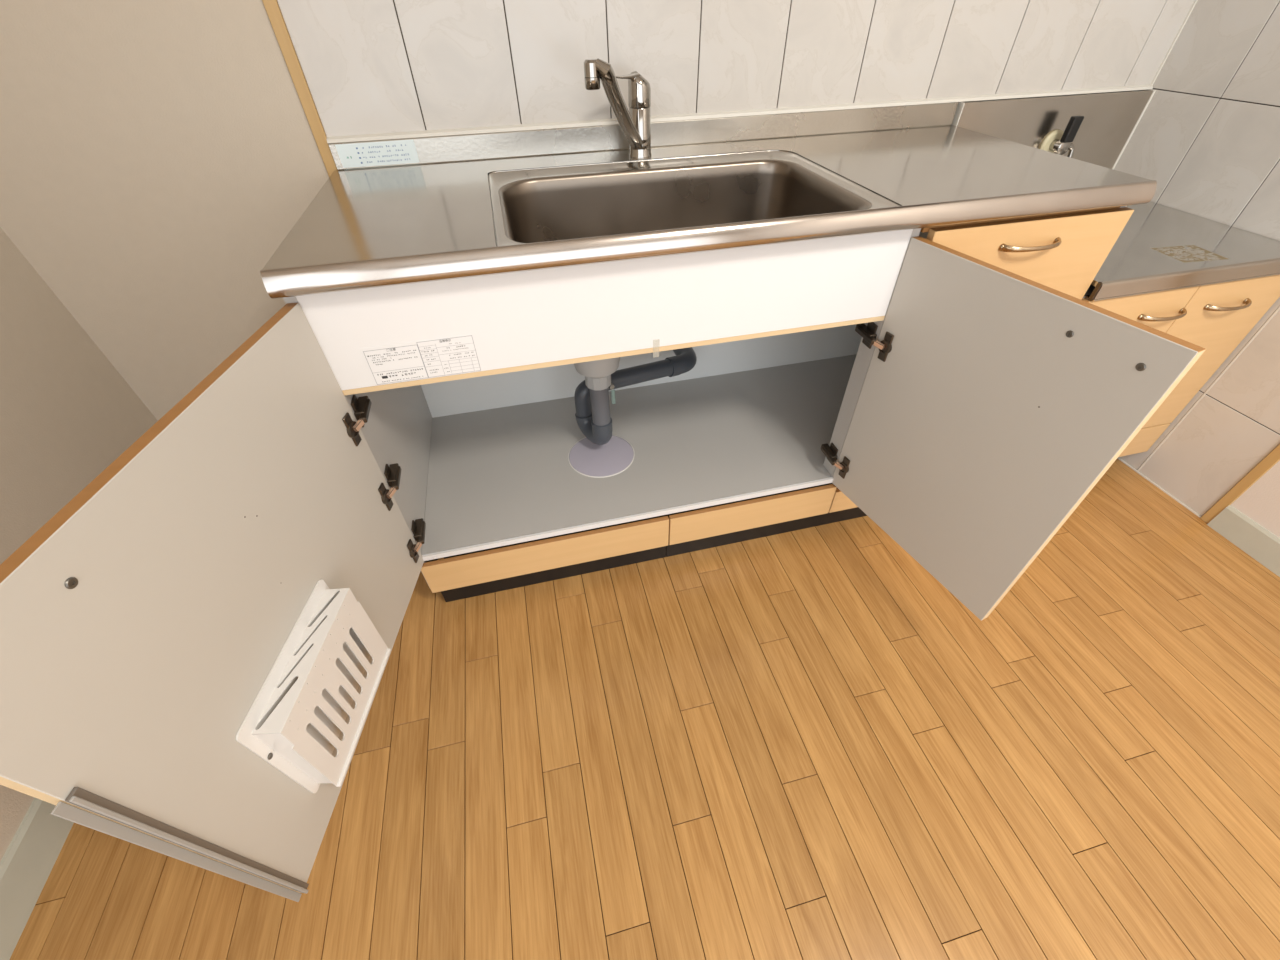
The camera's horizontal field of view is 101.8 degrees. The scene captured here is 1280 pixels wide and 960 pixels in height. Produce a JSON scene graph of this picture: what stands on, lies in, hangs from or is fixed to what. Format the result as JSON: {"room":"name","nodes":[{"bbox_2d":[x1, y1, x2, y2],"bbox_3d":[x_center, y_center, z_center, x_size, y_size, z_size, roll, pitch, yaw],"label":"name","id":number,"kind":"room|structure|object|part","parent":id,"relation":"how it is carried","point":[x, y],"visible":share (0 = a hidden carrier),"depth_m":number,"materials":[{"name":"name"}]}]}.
{"room":"kitchen","nodes":[
{"label":"kitchen","id":0,"kind":"room"},
{"bbox_2d":[0,227,157,861],"bbox_3d":[-0.892,0.465,-0.590,0.100,2.500,3.800,-10,44,-9],"label":"wall","id":1,"kind":"structure","parent":0,"point":[67,413],"depth_m":1.07,"materials":[{"name":"paint"}]},
{"bbox_2d":[0,798,73,959],"bbox_3d":[-0.821,1.293,0.214,0.010,0.090,3.800,-10,44,-9],"label":"baseboard","id":2,"kind":"structure","parent":1,"relation":"attached to","point":[33,851],"depth_m":0.88,"materials":[{"name":"plastic"}]},
{"bbox_2d":[0,0,1194,419],"bbox_3d":[0.033,-1.083,1.019,2.955,2.500,0.100,-10,44,-9],"label":"wall","id":3,"kind":"structure","parent":0,"point":[156,156],"depth_m":1.09,"materials":[{"name":"tile"}]},
{"bbox_2d":[262,0,337,176],"bbox_3d":[-0.662,-0.921,0.866,0.022,2.400,0.010,-10,44,-9],"label":"trim","id":4,"kind":"structure","parent":3,"relation":"attached to","point":[272,8],"depth_m":1.00,"materials":[{"name":"brown wood"}]},
{"bbox_2d":[328,102,958,170],"bbox_3d":[0.081,-0.809,1.212,1.491,0.049,0.012,-10,44,-9],"label":"backsplash","id":5,"kind":"structure","parent":3,"relation":"attached to","point":[556,141],"depth_m":1.21,"materials":[{"name":"metal"}]},
{"bbox_2d":[327,84,1152,142],"bbox_3d":[0.371,-0.884,1.242,2.093,0.010,0.012,-10,44,-9],"label":"trim","id":6,"kind":"structure","parent":3,"relation":"attached to","point":[475,130],"depth_m":1.21,"materials":[{"name":"white"}]},
{"bbox_2d":[952,89,1155,169],"bbox_3d":[1.103,-0.921,1.442,0.594,0.234,0.022,-10,44,-9],"label":"panel","id":7,"kind":"object","parent":3,"relation":"attached to","point":[1110,120],"visible":0.49,"depth_m":1.40,"materials":[{"name":"grey metal"}]},
{"bbox_2d":[1040,116,1083,157],"bbox_3d":[1.143,-0.923,1.405,0.074,0.104,0.049,-10,44,-9],"label":"tap","id":8,"kind":"object","parent":7,"relation":"attached to","point":[1057,141],"visible":0.84,"depth_m":1.40,"materials":[{"name":"silver"}]},
{"bbox_3d":[1.136,-0.923,1.431,0.068,0.068,0.009,-10,44,-9],"label":"wall plate","id":9,"kind":"part","parent":8,"relation":"part of","materials":[{"name":"beige plastic"}]},
{"bbox_2d":[1067,143,1074,157],"bbox_3d":[1.168,-0.897,1.420,0.033,0.039,0.017,2,44,3],"label":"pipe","id":10,"kind":"object","parent":8,"relation":"attached to","point":[1070,146],"depth_m":1.41,"materials":[{"name":"silver metal"}]},
{"bbox_3d":[1.144,-0.929,1.378,0.030,0.058,0.016,-10,44,-9],"label":"lever","id":11,"kind":"part","parent":8,"relation":"part of","materials":[{"name":"black plastic"}]},
{"bbox_2d":[1150,0,1197,85],"bbox_3d":[1.374,-1.612,0.896,0.005,1.506,0.004,-10,44,-9],"label":"trim","id":12,"kind":"structure","parent":3,"relation":"attached to","point":[1195,1],"depth_m":1.35,"materials":[{"name":"white"}]},
{"bbox_2d":[10,459,1279,959],"bbox_3d":[0.514,1.105,0.483,2.755,0.050,3.800,-10,44,-9],"label":"floor","id":13,"kind":"structure","parent":0,"point":[802,744],"depth_m":1.01,"materials":[{"name":"brown wood"}]},
{"bbox_2d":[0,206,1205,901],"bbox_3d":[0.155,-0.081,1.118,1.638,0.806,1.136,-10,44,-9],"label":"base cabinet","id":14,"kind":"object","parent":13,"relation":"on","point":[981,400],"visible":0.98,"depth_m":0.88,"materials":[{"name":"white laminate"}]},
{"bbox_3d":[-0.504,0.168,0.760,0.018,0.614,0.602,-1,43,0],"label":"door","id":15,"kind":"part","parent":14,"relation":"part of","materials":[{"name":"laminate"}]},
{"bbox_2d":[236,579,390,792],"bbox_3d":[-0.471,0.311,0.792,0.042,0.218,0.238,-1,43,0],"label":"rack","id":16,"kind":"object","parent":14,"relation":"attached to","point":[295,722],"visible":1,"depth_m":0.76,"materials":[{"name":"white plastic"}]},
{"bbox_3d":[-0.571,-0.186,1.198,0.016,0.741,0.539,-10,44,-9],"label":"panel","id":17,"kind":"part","parent":14,"relation":"part of","materials":[{"name":"white wood"}]},
{"bbox_2d":[360,334,481,384],"bbox_3d":[-0.362,-0.201,0.872,0.176,0.070,0.001,-10,44,-9],"label":"sticker","id":18,"kind":"object","parent":14,"relation":"attached to","point":[401,362],"visible":1,"depth_m":0.87,"materials":[{"name":"white paper"}]},
{"bbox_2d":[367,343,472,381],"bbox_3d":[-0.362,-0.198,0.874,0.165,0.055,0.001,-10,44,-9],"label":"print","id":19,"kind":"object","parent":18,"relation":"attached to","point":[401,362],"depth_m":0.87,"materials":[{"name":"grey paper"}]},
{"bbox_3d":[0.156,-0.127,1.490,1.468,0.018,0.540,-10,44,-9],"label":"panel","id":20,"kind":"part","parent":14,"relation":"part of","materials":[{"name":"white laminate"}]},
{"bbox_3d":[0.086,-0.537,1.466,1.468,0.613,0.003,-10,44,-9],"label":"panel","id":21,"kind":"part","parent":14,"relation":"part of","materials":[{"name":"white"}]},
{"bbox_2d":[260,102,1156,298],"bbox_3d":[0.148,-0.553,1.073,1.505,0.230,0.581,-10,44,-9],"label":"countertop","id":22,"kind":"structure","parent":14,"relation":"on","point":[480,204],"depth_m":1.04,"materials":[{"name":"metal"}]},
{"bbox_2d":[335,140,418,167],"bbox_3d":[-0.555,-0.692,1.104,0.156,0.042,0.001,-10,44,-9],"label":"sticker","id":23,"kind":"object","parent":22,"relation":"attached to","point":[400,151],"visible":1,"depth_m":1.10,"materials":[{"name":"white paper"}]},
{"bbox_2d":[356,144,405,163],"bbox_3d":[-0.545,-0.693,1.106,0.101,0.030,0.001,-10,44,-9],"label":"print","id":24,"kind":"object","parent":23,"relation":"attached to","point":[401,144],"depth_m":1.10},
{"bbox_2d":[584,58,651,158],"bbox_3d":[-0.040,-0.735,1.040,0.061,0.184,0.220,16,46,17],"label":"kitchen faucet","id":25,"kind":"object","parent":22,"relation":"on","point":[635,123],"visible":1,"depth_m":1.05,"materials":[{"name":"silver metal"}]},
{"bbox_3d":[-0.038,-0.731,1.023,0.035,0.167,0.182,13,45,15],"label":"spout","id":26,"kind":"part","parent":25,"relation":"part of","materials":[{"name":"silver metal"}]},
{"bbox_3d":[-0.031,-0.807,1.043,0.064,0.012,0.026,-31,51,-27],"label":"lever","id":27,"kind":"part","parent":25,"relation":"part of","materials":[{"name":"silver metal"}]},
{"bbox_2d":[498,159,871,242],"bbox_3d":[0.063,-0.462,1.018,0.625,0.178,0.379,-10,44,-9],"label":"basin","id":28,"kind":"object","parent":22,"relation":"in","point":[578,207],"depth_m":1.11,"materials":[{"name":"metal"}]},
{"bbox_2d":[574,347,696,444],"bbox_3d":[0.009,-0.352,1.365,0.482,0.445,0.168,-35,53,-30],"label":"drain pipe","id":29,"kind":"object","parent":28,"relation":"attached to","point":[591,396],"visible":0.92,"depth_m":1.37,"materials":[{"name":"grey plastic"}]},
{"bbox_2d":[574,357,619,377],"bbox_3d":[-0.104,-0.339,1.179,0.120,0.203,0.120,-10,44,-9],"label":"drain fitting","id":30,"kind":"object","parent":29,"relation":"on","point":[604,368],"depth_m":1.19,"materials":[{"name":"grey plastic"}]},
{"bbox_3d":[0.597,-0.078,0.997,0.018,0.609,0.453,-19,46,-17],"label":"door","id":31,"kind":"part","parent":14,"relation":"part of","materials":[{"name":"laminate"}]},
{"bbox_3d":[0.709,-0.505,0.981,0.427,0.017,0.050,-10,44,-9],"label":"rail","id":32,"kind":"part","parent":14,"relation":"part of","materials":[{"name":"brown wood"}]},
{"bbox_3d":[0.872,-0.445,1.437,0.016,0.741,0.539,-10,44,-9],"label":"panel","id":33,"kind":"part","parent":14,"relation":"part of","materials":[{"name":"brown wood"}]},
{"bbox_3d":[0.731,-0.411,1.027,0.430,0.194,0.018,-10,44,-9],"label":"drawer","id":34,"kind":"part","parent":14,"relation":"part of","materials":[{"name":"brown wood"}]},
{"bbox_3d":[0.739,-0.437,0.973,0.136,0.014,0.030,-10,44,-9],"label":"handle","id":35,"kind":"part","parent":14,"relation":"part of","materials":[{"name":"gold metal"}]},
{"bbox_2d":[1082,274,1279,456],"bbox_3d":[1.178,-0.390,1.555,0.588,0.619,0.606,-10,44,-9],"label":"base cabinet","id":36,"kind":"object","parent":13,"relation":"on","point":[1216,318],"visible":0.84,"depth_m":1.23,"materials":[{"name":"brown wood"}]},
{"bbox_3d":[1.098,-0.252,1.283,0.294,0.436,0.019,-10,44,-9],"label":"door","id":37,"kind":"part","parent":36,"relation":"part of","materials":[{"name":"brown wood"}]},
{"bbox_3d":[1.185,-0.368,1.170,0.130,0.014,0.030,-10,44,-9],"label":"handle","id":38,"kind":"part","parent":36,"relation":"part of","materials":[{"name":"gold metal"}]},
{"bbox_2d":[1085,201,1279,300],"bbox_3d":[1.174,-0.629,1.330,0.593,0.037,0.562,-10,44,-9],"label":"countertop","id":39,"kind":"structure","parent":36,"relation":"on","point":[1159,248],"depth_m":1.17,"materials":[{"name":"metal"}]},
{"bbox_3d":[1.384,-0.303,1.331,0.289,0.436,0.019,-10,44,-9],"label":"door","id":40,"kind":"part","parent":36,"relation":"part of","materials":[{"name":"brown wood"}]},
{"bbox_3d":[1.367,-0.401,1.200,0.130,0.014,0.030,-10,44,-9],"label":"handle","id":41,"kind":"part","parent":36,"relation":"part of","materials":[{"name":"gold metal"}]},
{"bbox_2d":[1114,0,1279,537],"bbox_3d":[1.869,-0.066,-0.095,0.100,2.500,3.900,-10,44,-9],"label":"wall","id":42,"kind":"structure","parent":0,"point":[1208,135],"depth_m":1.32,"materials":[{"name":"white tile"}]},
{"bbox_2d":[1117,457,1201,517],"bbox_3d":[1.494,-0.157,1.751,0.004,0.004,0.790,-10,44,-9],"label":"trim","id":43,"kind":"structure","parent":42,"relation":"attached to","point":[1120,459],"depth_m":1.55,"materials":[{"name":"white"}]},
{"bbox_2d":[1137,307,1279,470],"bbox_3d":[1.536,-0.250,1.400,0.002,0.620,0.004,-10,44,-9],"label":"trim","id":44,"kind":"structure","parent":42,"relation":"attached to","point":[1277,310],"depth_m":1.39,"materials":[{"name":"white"}]},
{"bbox_2d":[1200,444,1279,523],"bbox_3d":[1.571,-0.755,0.638,0.009,2.400,0.023,-10,44,-9],"label":"trim","id":45,"kind":"structure","parent":42,"relation":"attached to","point":[1271,459],"depth_m":1.36,"materials":[{"name":"brown wood"}]},
{"bbox_2d":[1207,505,1279,576],"bbox_3d":[1.942,1.091,0.373,0.010,0.076,2.986,-10,44,-9],"label":"baseboard","id":46,"kind":"structure","parent":42,"relation":"attached to","point":[1262,545],"depth_m":1.37,"materials":[{"name":"plastic"}]}
]}

